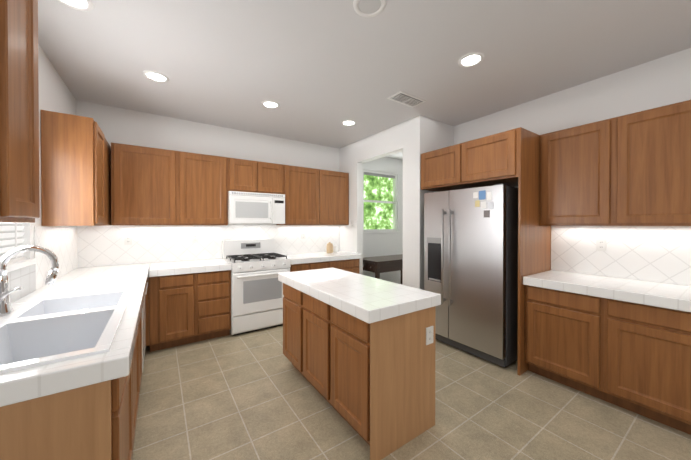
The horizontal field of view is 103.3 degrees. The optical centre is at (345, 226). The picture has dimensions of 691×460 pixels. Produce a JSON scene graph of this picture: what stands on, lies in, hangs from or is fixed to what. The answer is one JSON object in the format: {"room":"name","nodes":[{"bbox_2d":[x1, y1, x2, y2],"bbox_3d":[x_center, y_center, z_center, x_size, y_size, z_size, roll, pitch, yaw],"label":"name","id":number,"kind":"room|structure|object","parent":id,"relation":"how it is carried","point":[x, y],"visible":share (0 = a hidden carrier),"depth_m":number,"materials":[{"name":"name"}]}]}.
{"room":"kitchen","nodes":[
{"label":"kitchen","id":0,"kind":"room"},
{"bbox_2d":[7,44,77,302],"bbox_3d":[-1.100,0.007,0.173,0.128,2.770,7.088,0,1,-34],"label":"wall","id":1,"kind":"structure","parent":0,"point":[59,242],"depth_m":2.23,"materials":[{"name":"white paint"}]},
{"bbox_2d":[0,223,35,272],"bbox_3d":[-2.037,-0.324,1.554,0.140,1.190,0.930,0,1,-34],"label":"window blind","id":2,"kind":"object","parent":1,"relation":"attached to","point":[14,235],"visible":0.23,"depth_m":1.79,"materials":[{"name":"white plastic"}]},
{"bbox_2d":[0,0,39,222],"bbox_3d":[-1.392,-0.534,0.985,0.320,1.040,0.345,0,1,-34],"label":"upper cabinet","id":3,"kind":"object","parent":1,"relation":"attached to","point":[19,146],"depth_m":1.05,"materials":[{"name":"brown wood"}]},
{"bbox_2d":[41,110,110,225],"bbox_3d":[-2.535,-0.457,2.662,0.320,0.900,1.104,0,1,-34],"label":"upper cabinet","id":4,"kind":"object","parent":1,"relation":"attached to","point":[75,170],"visible":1,"depth_m":2.22,"materials":[{"name":"brown wood"}]},
{"bbox_2d":[76,100,402,283],"bbox_3d":[-0.487,-0.029,4.803,6.120,2.770,0.128,0,1,-34],"label":"wall","id":5,"kind":"structure","parent":0,"point":[101,246],"depth_m":3.75,"materials":[{"name":"white paint"}]},
{"bbox_2d":[124,235,131,244],"bbox_3d":[-2.604,0.163,3.277,0.072,0.116,0.008,0,1,-34],"label":"electrical outlet","id":6,"kind":"object","parent":5,"relation":"attached to","point":[127,239],"visible":1,"depth_m":3.27,"materials":[{"name":"white plastic"}]},
{"bbox_2d":[111,142,348,224],"bbox_3d":[-1.321,-0.468,3.966,3.146,0.900,0.320,0,1,-34],"label":"upper cabinet","id":7,"kind":"object","parent":5,"relation":"attached to","point":[152,186],"visible":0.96,"depth_m":3.46,"materials":[{"name":"brown wood"}]},
{"bbox_2d":[228,191,284,223],"bbox_3d":[-1.290,-0.250,3.918,0.767,0.435,0.436,0,1,-34],"label":"microwave","id":8,"kind":"object","parent":7,"relation":"attached to","point":[254,208],"visible":1,"depth_m":3.75,"materials":[{"name":"white"}]},
{"bbox_2d":[363,170,399,232],"bbox_3d":[0.701,-0.490,5.596,1.000,1.240,0.150,0,1,-34],"label":"nook window","id":9,"kind":"structure","parent":5,"relation":"in","point":[379,202],"depth_m":5.66,"materials":[{"name":"white"}]},
{"bbox_2d":[38,0,690,159],"bbox_3d":[1.458,-1.441,1.834,6.240,0.100,7.208,0,1,-34],"label":"ceiling","id":10,"kind":"structure","parent":0,"point":[319,71],"depth_m":2.22,"materials":[{"name":"white paint"}]},
{"bbox_2d":[58,0,93,10],"bbox_3d":[-1.666,-1.384,1.659,0.204,0.010,0.204,0,1,-34],"label":"recessed light","id":11,"kind":"object","parent":10,"relation":"in","point":[84,5],"visible":1,"depth_m":1.71,"materials":[{"name":"white"}]},
{"bbox_2d":[143,70,168,82],"bbox_3d":[-1.764,-1.391,2.549,0.204,0.010,0.204,0,1,-34],"label":"recessed light","id":12,"kind":"object","parent":10,"relation":"in","point":[155,76],"visible":1,"depth_m":2.54,"materials":[{"name":"white"}]},
{"bbox_2d":[261,100,279,108],"bbox_3d":[-0.861,-1.396,3.140,0.204,0.010,0.204,0,1,-34],"label":"recessed light","id":13,"kind":"object","parent":10,"relation":"in","point":[270,104],"visible":1,"depth_m":3.14,"materials":[{"name":"white"}]},
{"bbox_2d":[341,120,355,125],"bbox_3d":[0.045,-1.400,3.710,0.204,0.010,0.204,0,1,-34],"label":"recessed light","id":14,"kind":"object","parent":10,"relation":"in","point":[349,122],"visible":1,"depth_m":3.69,"materials":[{"name":"white"}]},
{"bbox_2d":[353,0,385,16],"bbox_3d":[0.150,-1.385,1.712,0.204,0.010,0.204,0,1,-34],"label":"smoke detector","id":15,"kind":"object","parent":10,"relation":"in","point":[366,8],"visible":1,"depth_m":1.73,"materials":[{"name":"white plastic"}]},
{"bbox_2d":[387,91,425,107],"bbox_3d":[0.677,-1.392,3.015,0.400,0.016,0.200,0,1,-34],"label":"ceiling vent","id":16,"kind":"object","parent":10,"relation":"in","point":[406,99],"visible":1,"depth_m":3.00,"materials":[{"name":"white metal"}]},
{"bbox_2d":[458,52,484,66],"bbox_3d":[1.051,-1.389,2.290,0.204,0.010,0.204,0,1,-34],"label":"recessed light","id":17,"kind":"object","parent":10,"relation":"in","point":[471,59],"visible":1,"depth_m":2.28,"materials":[{"name":"white"}]},
{"bbox_2d":[339,118,412,286],"bbox_3d":[0.429,-0.025,4.307,0.120,2.770,1.740,0,1,-34],"label":"wall","id":18,"kind":"structure","parent":0,"point":[355,156],"depth_m":4.21,"materials":[{"name":"white paint"}]},
{"bbox_2d":[132,325,690,459],"bbox_3d":[1.458,1.429,1.856,6.240,0.100,7.208,0,1,-34],"label":"floor","id":19,"kind":"structure","parent":0,"point":[255,395],"depth_m":1.97,"materials":[{"name":"tile"}]},
{"bbox_2d":[8,314,143,457],"bbox_3d":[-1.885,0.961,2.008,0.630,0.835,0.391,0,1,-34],"label":"base cabinet","id":20,"kind":"object","parent":19,"relation":"on","point":[123,406],"depth_m":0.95,"materials":[{"name":"brown wood"}]},
{"bbox_2d":[0,263,149,409],"bbox_3d":[-1.885,0.506,2.017,0.660,0.075,2.900,0,1,-34],"label":"countertop","id":21,"kind":"structure","parent":20,"relation":"on","point":[17,386],"depth_m":1.00,"materials":[{"name":"white tile"}]},
{"bbox_2d":[0,246,59,313],"bbox_3d":[-1.754,0.289,1.499,0.252,0.365,0.104,0,1,-34],"label":"faucet","id":22,"kind":"object","parent":21,"relation":"on","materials":[{"name":"silver metal"}]},
{"bbox_2d":[0,286,135,429],"bbox_3d":[-1.427,0.556,1.372,0.498,0.190,1.154,0,1,-34],"label":"sink","id":23,"kind":"object","parent":21,"relation":"in","point":[40,331],"depth_m":1.34,"materials":[{"name":"white ceramic"}]},
{"bbox_2d":[144,294,147,357],"bbox_3d":[-2.167,0.957,2.421,0.630,0.835,0.609,0,1,-34],"label":"base cabinet","id":24,"kind":"object","parent":19,"relation":"on","point":[145,295],"depth_m":2.90,"materials":[{"name":"brown wood"}]},
{"bbox_2d":[148,270,148,345],"bbox_3d":[-2.516,0.953,2.953,0.652,0.835,0.665,0,1,-34],"label":"base cabinet","id":25,"kind":"object","parent":19,"relation":"on","point":[148,270],"depth_m":2.91,"materials":[{"name":"brown wood"}]},
{"bbox_2d":[149,275,196,351],"bbox_3d":[-2.075,0.950,3.276,0.436,0.835,0.627,0,1,-34],"label":"base cabinet","id":26,"kind":"object","parent":19,"relation":"on","point":[189,301],"depth_m":3.03,"materials":[{"name":"brown wood"}]},
{"bbox_2d":[149,259,231,278],"bbox_3d":[-1.905,0.495,3.365,0.820,0.075,0.647,0,1,-34],"label":"countertop","id":27,"kind":"structure","parent":26,"relation":"on","point":[192,267],"depth_m":3.17,"materials":[{"name":"white tile"}]},
{"bbox_2d":[197,271,230,341],"bbox_3d":[-1.737,0.949,3.507,0.382,0.835,0.627,0,1,-34],"label":"base cabinet","id":28,"kind":"object","parent":19,"relation":"on","point":[213,287],"depth_m":3.25,"materials":[{"name":"brown wood"}]},
{"bbox_2d":[222,239,290,335],"bbox_3d":[-1.233,0.781,3.789,0.760,1.165,0.703,0,1,-34],"label":"range","id":29,"kind":"object","parent":19,"relation":"on","point":[258,266],"visible":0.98,"depth_m":3.56,"materials":[{"name":"white metal"}]},
{"bbox_2d":[290,263,312,271],"bbox_3d":[-0.817,0.944,4.134,0.303,0.835,0.627,0,1,-34],"label":"base cabinet","id":30,"kind":"object","parent":19,"relation":"on","point":[296,266],"depth_m":3.88,"materials":[{"name":"brown wood"}]},
{"bbox_2d":[313,263,328,269],"bbox_3d":[-0.567,0.942,4.305,0.302,0.835,0.627,0,1,-34],"label":"base cabinet","id":31,"kind":"object","parent":19,"relation":"on","point":[315,265],"depth_m":4.06,"materials":[{"name":"brown wood"}]},
{"bbox_2d":[329,259,358,273],"bbox_3d":[-0.189,0.940,4.563,0.614,0.835,0.627,0,1,-34],"label":"base cabinet","id":32,"kind":"object","parent":19,"relation":"on","point":[351,265],"depth_m":4.33,"materials":[{"name":"brown wood"}]},
{"bbox_2d":[285,251,360,266],"bbox_3d":[-0.428,0.487,4.373,1.220,0.075,0.647,0,1,-34],"label":"countertop","id":33,"kind":"structure","parent":32,"relation":"on","point":[315,257],"depth_m":4.16,"materials":[{"name":"white tile"}]},
{"bbox_2d":[326,242,334,252],"bbox_3d":[-0.265,0.355,4.587,0.111,0.183,0.111,0,1,-40],"label":"canister","id":34,"kind":"object","parent":33,"relation":"on","point":[330,248],"depth_m":4.54,"materials":[{"name":"beige ceramic"}]},
{"bbox_2d":[283,284,435,459],"bbox_3d":[0.000,0.958,2.292,0.582,0.835,1.373,0,1,-34],"label":"kitchen island","id":35,"kind":"object","parent":19,"relation":"on","point":[359,351],"depth_m":1.77,"materials":[{"name":"brown wood"}]},
{"bbox_2d":[278,268,440,323],"bbox_3d":[-0.004,0.503,2.294,0.642,0.075,1.421,0,1,-34],"label":"island countertop","id":36,"kind":"structure","parent":35,"relation":"on","point":[370,300],"depth_m":1.91,"materials":[{"name":"white tile"}]},
{"bbox_2d":[363,254,402,284],"bbox_3d":[0.840,0.964,5.021,1.190,0.780,0.580,0,1,-34],"label":"table","id":37,"kind":"object","parent":19,"relation":"on","point":[377,265],"visible":0.4,"depth_m":4.71,"materials":[{"name":"brown wood"}]},
{"bbox_2d":[424,183,517,366],"bbox_3d":[1.501,0.478,3.153,0.796,1.782,0.935,0,1,-34],"label":"refrigerator","id":38,"kind":"object","parent":19,"relation":"on","point":[471,256],"visible":0.92,"depth_m":2.80,"materials":[{"name":"grey metal"}]},
{"bbox_2d":[421,127,550,375],"bbox_3d":[1.554,0.229,3.173,0.717,2.280,1.159,0,1,-34],"label":"surround","id":39,"kind":"object","parent":19,"relation":"on","point":[511,158],"visible":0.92,"depth_m":2.68,"materials":[{"name":"brown wood"}]},
{"bbox_2d":[525,286,598,397],"bbox_3d":[2.075,0.956,2.495,0.626,0.835,0.549,0,1,-34],"label":"base cabinet","id":40,"kind":"object","parent":19,"relation":"on","point":[562,330],"depth_m":2.31,"materials":[{"name":"brown wood"}]},
{"bbox_2d":[599,298,690,434],"bbox_3d":[2.447,0.961,1.949,0.626,0.835,0.774,0,1,-34],"label":"base cabinet","id":41,"kind":"object","parent":19,"relation":"on","point":[623,343],"depth_m":1.91,"materials":[{"name":"brown wood"}]},
{"bbox_2d":[523,270,690,313],"bbox_3d":[2.485,0.506,1.856,0.648,0.075,2.062,0,1,-34],"label":"countertop","id":42,"kind":"structure","parent":41,"relation":"on","point":[665,296],"depth_m":2.12,"materials":[{"name":"white tile"}]},
{"bbox_2d":[412,115,453,289],"bbox_3d":[1.995,-0.025,4.249,2.643,2.770,0.120,0,1,-34],"label":"wall","id":43,"kind":"structure","parent":0,"point":[429,134],"depth_m":3.51,"materials":[{"name":"white paint"}]},
{"bbox_2d":[454,48,690,285],"bbox_3d":[3.010,-0.005,1.778,0.128,2.770,5.108,0,1,-34],"label":"wall","id":44,"kind":"structure","parent":0,"point":[660,254],"depth_m":2.49,"materials":[{"name":"white paint"}]},
{"bbox_2d":[596,238,606,250],"bbox_3d":[2.395,0.173,2.559,0.008,0.116,0.072,0,1,-34],"label":"electrical outlet","id":45,"kind":"object","parent":44,"relation":"attached to","point":[601,244],"visible":1,"depth_m":2.56,"materials":[{"name":"white plastic"}]},
{"bbox_2d":[539,100,690,225],"bbox_3d":[2.580,-0.452,2.016,0.320,0.900,1.893,0,1,-34],"label":"upper cabinet","id":46,"kind":"object","parent":44,"relation":"attached to","point":[633,169],"visible":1,"depth_m":2.22,"materials":[{"name":"brown wood"}]}
]}

